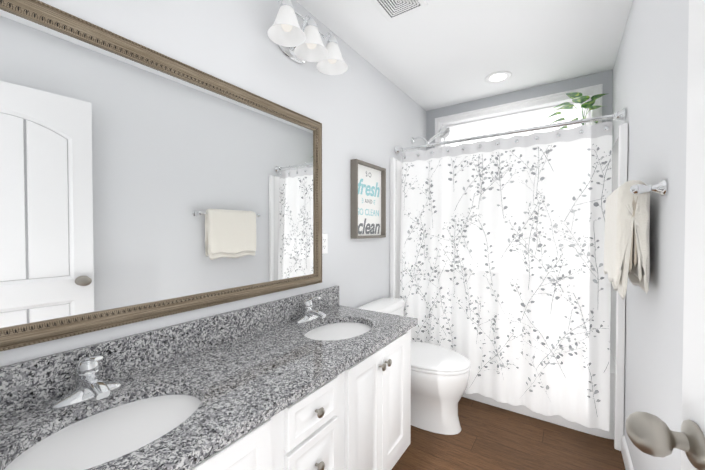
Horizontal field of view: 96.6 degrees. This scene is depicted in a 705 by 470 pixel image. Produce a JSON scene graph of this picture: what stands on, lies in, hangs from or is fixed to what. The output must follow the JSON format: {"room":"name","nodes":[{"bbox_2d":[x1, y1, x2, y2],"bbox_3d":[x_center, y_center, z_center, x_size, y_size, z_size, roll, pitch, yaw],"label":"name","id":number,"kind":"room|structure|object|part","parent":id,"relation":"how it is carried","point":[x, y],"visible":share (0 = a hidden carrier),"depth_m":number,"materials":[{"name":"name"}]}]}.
{"room":"bathroom","nodes":[
{"label":"bathroom","id":0,"kind":"room"},
{"bbox_2d":[0,0,425,366],"bbox_3d":[-0.174,-0.016,1.941,0.100,2.440,3.324,1,1,34],"label":"wall","id":1,"kind":"structure","parent":0,"point":[361,108],"depth_m":1.67,"materials":[{"name":"white paint"}]},
{"bbox_2d":[0,0,321,351],"bbox_3d":[-0.575,-0.174,1.241,0.023,0.920,1.400,1,1,34],"label":"vanity mirror","id":2,"kind":"object","parent":1,"relation":"attached to","point":[139,183],"visible":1,"depth_m":1.03,"materials":[{"name":"clear glass"}]},
{"bbox_2d":[0,286,339,417],"bbox_3d":[-0.543,0.388,1.293,0.020,0.121,1.608,1,1,34],"label":"backsplash","id":3,"kind":"structure","parent":1,"relation":"attached to","point":[24,384],"depth_m":1.07,"materials":[{"name":"grey stone"}]},
{"bbox_2d":[267,0,347,74],"bbox_3d":[-0.223,-1.001,1.568,0.220,0.198,0.504,1,1,34],"label":"sconce","id":4,"kind":"object","parent":1,"relation":"attached to","point":[290,37],"visible":1,"depth_m":1.54,"materials":[{"name":"white glass"}]},
{"bbox_3d":[-0.296,-0.959,1.418,0.172,0.120,0.172,1,1,34],"label":"lamp shade","id":5,"kind":"part","parent":4,"relation":"part of","materials":[{"name":"white glass"}]},
{"bbox_3d":[-0.296,-0.968,1.418,0.054,0.091,0.053,1,1,34],"label":"bulb","id":6,"kind":"part","parent":4,"relation":"part of","materials":[{"name":"white glass"}]},
{"bbox_3d":[-0.307,-0.969,1.626,0.015,0.120,0.228,1,1,34],"label":"plate","id":7,"kind":"part","parent":4,"relation":"part of","materials":[{"name":"silver metal"}]},
{"bbox_3d":[-0.272,-1.016,1.601,0.082,0.108,0.015,1,1,34],"label":"post","id":8,"kind":"part","parent":4,"relation":"part of","materials":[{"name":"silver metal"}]},
{"bbox_3d":[-0.203,-0.962,1.555,0.172,0.120,0.172,1,1,34],"label":"lamp shade","id":9,"kind":"part","parent":4,"relation":"part of","materials":[{"name":"white glass"}]},
{"bbox_3d":[-0.203,-0.970,1.555,0.054,0.091,0.053,1,1,34],"label":"bulb","id":10,"kind":"part","parent":4,"relation":"part of","materials":[{"name":"white glass"}]},
{"bbox_3d":[-0.109,-0.964,1.692,0.172,0.120,0.172,1,1,34],"label":"lamp shade","id":11,"kind":"part","parent":4,"relation":"part of","materials":[{"name":"white glass"}]},
{"bbox_3d":[-0.109,-0.973,1.692,0.054,0.091,0.053,1,1,34],"label":"bulb","id":12,"kind":"part","parent":4,"relation":"part of","materials":[{"name":"white glass"}]},
{"bbox_2d":[322,233,327,253],"bbox_3d":[-0.169,0.051,1.852,0.008,0.120,0.072,1,1,34],"label":"duplex electrical outlet","id":13,"kind":"object","parent":1,"relation":"attached to","point":[324,243],"visible":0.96,"depth_m":1.86,"materials":[{"name":"white plastic"}]},
{"bbox_2d":[351,159,385,238],"bbox_3d":[0.122,-0.240,2.236,0.048,0.522,0.405,1,1,34],"label":"sign","id":14,"kind":"object","parent":1,"relation":"attached to","point":[368,200],"visible":1,"depth_m":2.23,"materials":[{"name":"grey wood"}]},
{"bbox_2d":[411,127,450,143],"bbox_3d":[0.714,-0.893,2.862,0.358,0.169,0.102,0,1,4],"label":"shower head","id":15,"kind":"object","parent":1,"relation":"attached to","point":[444,132],"visible":0.92,"depth_m":2.85},
{"bbox_3d":[0.614,-0.868,2.864,0.143,0.063,0.029,1,1,34],"label":"arm","id":16,"kind":"part","parent":15,"relation":"part of"},
{"bbox_3d":[0.759,-0.888,2.852,0.138,0.140,0.144,1,1,34],"label":"handle","id":17,"kind":"part","parent":15,"relation":"part of","materials":[{"name":"silver metal"}]},
{"bbox_2d":[394,108,626,430],"bbox_3d":[0.952,0.199,2.207,1.460,1.870,0.134,1,1,34],"label":"shower curtain","id":18,"kind":"object","parent":1,"relation":"attached to","point":[505,286],"visible":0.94,"depth_m":2.09,"materials":[{"name":"white fabric"}]},
{"bbox_3d":[0.391,-0.707,2.613,0.060,0.072,0.072,1,1,34],"label":"rail mount","id":19,"kind":"part","parent":18,"relation":"part of","materials":[{"name":"silver metal"}]},
{"bbox_3d":[0.969,-0.701,2.218,1.362,0.025,0.025,1,1,34],"label":"rail rod","id":20,"kind":"part","parent":18,"relation":"part of","materials":[{"name":"silver metal"}]},
{"bbox_3d":[1.547,-0.694,1.823,0.060,0.072,0.072,1,1,34],"label":"rail mount","id":21,"kind":"part","parent":18,"relation":"part of","materials":[{"name":"silver metal"}]},
{"bbox_2d":[295,0,632,110],"bbox_3d":[0.471,-1.254,1.480,1.662,0.050,3.324,1,1,34],"label":"ceiling","id":22,"kind":"structure","parent":0,"point":[434,54],"depth_m":2.01,"materials":[{"name":"white paint"}]},
{"bbox_2d":[371,0,427,21],"bbox_3d":[0.239,-1.224,1.642,0.230,0.013,0.240,1,1,34],"label":"ceiling vent","id":23,"kind":"object","parent":22,"relation":"in","point":[391,10],"visible":1,"depth_m":1.68,"materials":[{"name":"white plastic"}]},
{"bbox_2d":[485,71,511,82],"bbox_3d":[1.147,-1.241,2.474,0.196,0.008,0.196,1,1,34],"label":"recessed light","id":24,"kind":"object","parent":22,"relation":"in","point":[498,76],"visible":1,"depth_m":2.47,"materials":[{"name":"white plastic"}]},
{"bbox_2d":[391,397,625,469],"bbox_3d":[0.471,1.236,1.521,1.662,0.050,3.324,1,1,34],"label":"floor","id":25,"kind":"structure","parent":0,"point":[489,437],"depth_m":1.79,"materials":[{"name":"wood"}]},
{"bbox_2d":[180,322,417,469],"bbox_3d":[-0.323,0.849,1.149,0.556,0.733,1.566,1,1,34],"label":"bathroom vanity","id":26,"kind":"object","parent":25,"relation":"on","point":[358,418],"depth_m":1.15,"materials":[{"name":"white wood"}]},
{"bbox_2d":[0,306,417,469],"bbox_3d":[-0.330,0.466,1.149,0.537,0.032,1.608,1,1,34],"label":"countertop","id":27,"kind":"structure","parent":26,"relation":"on","point":[251,376],"depth_m":0.98,"materials":[{"name":"grey stone"}]},
{"bbox_2d":[44,346,127,413],"bbox_3d":[-0.709,0.389,0.859,0.147,0.130,0.161,1,1,34],"label":"faucet","id":28,"kind":"object","parent":27,"relation":"on","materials":[{"name":"silver metal"}]},
{"bbox_2d":[0,378,219,469],"bbox_3d":[-0.574,0.556,0.770,0.352,0.158,0.453,1,1,34],"label":"sink","id":29,"kind":"object","parent":27,"relation":"in","point":[86,441],"depth_m":0.78,"materials":[{"name":"white ceramic"}]},
{"bbox_2d":[292,294,327,325],"bbox_3d":[-0.199,0.377,1.605,0.147,0.130,0.160,1,1,34],"label":"faucet","id":30,"kind":"object","parent":27,"relation":"on","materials":[{"name":"silver metal"}]},
{"bbox_2d":[296,318,379,345],"bbox_3d":[-0.065,0.543,1.516,0.352,0.158,0.452,1,1,34],"label":"sink","id":31,"kind":"object","parent":27,"relation":"in","point":[337,330],"depth_m":1.56,"materials":[{"name":"white ceramic"}]},
{"bbox_3d":[-0.299,0.779,0.759,0.018,0.550,0.256,1,1,34],"label":"door","id":32,"kind":"part","parent":26,"relation":"part of","materials":[{"name":"white wood"}]},
{"bbox_3d":[-0.125,0.738,1.013,0.018,0.192,0.239,1,1,34],"label":"drawer","id":33,"kind":"part","parent":26,"relation":"part of","materials":[{"name":"white wood"}]},
{"bbox_3d":[-0.125,0.564,1.010,0.018,0.130,0.239,1,1,34],"label":"drawer","id":34,"kind":"part","parent":26,"relation":"part of","materials":[{"name":"white wood"}]},
{"bbox_3d":[-0.105,0.737,1.000,0.030,0.032,0.032,1,1,34],"label":"knob drawer","id":35,"kind":"part","parent":26,"relation":"part of","materials":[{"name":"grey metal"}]},
{"bbox_3d":[-0.105,0.563,0.997,0.030,0.032,0.032,1,1,34],"label":"knob drawer","id":36,"kind":"part","parent":26,"relation":"part of","materials":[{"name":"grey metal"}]},
{"bbox_3d":[0.050,0.770,1.269,0.018,0.550,0.256,1,1,34],"label":"door","id":37,"kind":"part","parent":26,"relation":"part of","materials":[{"name":"white wood"}]},
{"bbox_3d":[0.129,0.562,1.339,0.030,0.032,0.032,1,1,34],"label":"knob","id":38,"kind":"part","parent":26,"relation":"part of","materials":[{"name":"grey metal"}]},
{"bbox_3d":[0.157,0.561,1.381,0.030,0.032,0.032,1,1,34],"label":"knob","id":39,"kind":"part","parent":26,"relation":"part of","materials":[{"name":"grey metal"}]},
{"bbox_3d":[0.197,0.767,1.484,0.018,0.550,0.256,1,1,34],"label":"door","id":40,"kind":"part","parent":26,"relation":"part of","materials":[{"name":"white wood"}]},
{"bbox_2d":[357,297,470,434],"bbox_3d":[0.417,0.843,2.088,0.707,0.713,0.458,1,1,34],"label":"toilet","id":41,"kind":"object","parent":25,"relation":"on","point":[440,375],"visible":0.56,"depth_m":1.91,"materials":[{"name":"white ceramic"}]},
{"bbox_3d":[0.208,0.677,2.228,0.190,0.300,0.440,1,1,34],"label":"tank","id":42,"kind":"part","parent":41,"relation":"part of","materials":[{"name":"white ceramic"}]},
{"bbox_3d":[0.487,1.009,2.042,0.522,0.383,0.385,1,1,34],"label":"bowl","id":43,"kind":"part","parent":41,"relation":"part of","materials":[{"name":"white ceramic"}]},
{"bbox_3d":[0.493,0.805,2.035,0.522,0.020,0.396,1,1,34],"label":"seat","id":44,"kind":"part","parent":41,"relation":"part of","materials":[{"name":"white plastic"}]},
{"bbox_3d":[0.491,0.781,2.037,0.526,0.026,0.400,1,1,34],"label":"lid","id":45,"kind":"part","parent":41,"relation":"part of","materials":[{"name":"white plastic"}]},
{"bbox_2d":[390,123,627,450],"bbox_3d":[1.127,0.284,2.466,1.454,1.818,0.790,1,1,34],"label":"bathtub","id":46,"kind":"object","parent":25,"relation":"on","point":[615,432],"visible":0.08,"depth_m":1.98,"materials":[{"name":"white plastic"}]},
{"bbox_2d":[426,70,612,149],"bbox_3d":[1.380,-0.031,2.831,1.462,2.440,0.100,1,1,34],"label":"wall","id":47,"kind":"structure","parent":0,"point":[605,78],"depth_m":2.65,"materials":[{"name":"grey paint"}]},
{"bbox_2d":[435,84,602,147],"bbox_3d":[1.371,-0.916,2.773,1.336,0.473,0.168,1,1,34],"label":"window","id":48,"kind":"structure","parent":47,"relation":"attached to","point":[529,113],"depth_m":2.77,"materials":[{"name":"white glass"}]},
{"bbox_3d":[1.418,-0.918,2.841,1.076,0.243,0.004,1,1,34],"label":"glass","id":49,"kind":"part","parent":48,"relation":"part of","materials":[{"name":"white glass"}]},
{"bbox_2d":[546,92,605,128],"bbox_3d":[1.697,-0.909,2.398,0.411,0.340,0.266,1,1,34],"label":"pothos plant","id":50,"kind":"object","parent":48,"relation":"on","point":[576,97],"visible":0.75,"depth_m":2.40,"materials":[{"name":"green plant"}]},
{"bbox_2d":[612,0,688,469],"bbox_3d":[1.116,-0.002,1.060,0.100,2.440,3.324,1,1,34],"label":"wall","id":51,"kind":"structure","parent":0,"point":[650,73],"depth_m":1.15,"materials":[{"name":"white paint"}]},
{"bbox_2d":[621,435,633,469],"bbox_3d":[1.081,1.167,1.128,0.012,0.100,1.485,1,1,34],"label":"baseboard","id":52,"kind":"structure","parent":51,"relation":"attached to","point":[627,460],"depth_m":1.62,"materials":[{"name":"white wood"}]},
{"bbox_2d":[604,180,667,299],"bbox_3d":[1.174,0.017,1.345,0.122,0.451,0.666,1,1,34],"label":"towel rail","id":53,"kind":"object","parent":51,"relation":"attached to","point":[627,231],"visible":1,"depth_m":1.16,"materials":[{"name":"beige fabric"}]},
{"bbox_3d":[1.015,-0.159,1.081,0.091,0.056,0.056,1,1,34],"label":"post","id":54,"kind":"part","parent":53,"relation":"part of","materials":[{"name":"silver metal"}]},
{"label":"door","id":55,"kind":"structure","parent":0,"visible":0},
{"bbox_2d":[625,0,704,469],"bbox_3d":[0.322,0.202,0.191,0.098,2.038,0.780,1,1,29],"label":"door","id":56,"kind":"structure","parent":55,"relation":"attached to","point":[693,388],"depth_m":0.48,"materials":[{"name":"white paint"}]}
]}

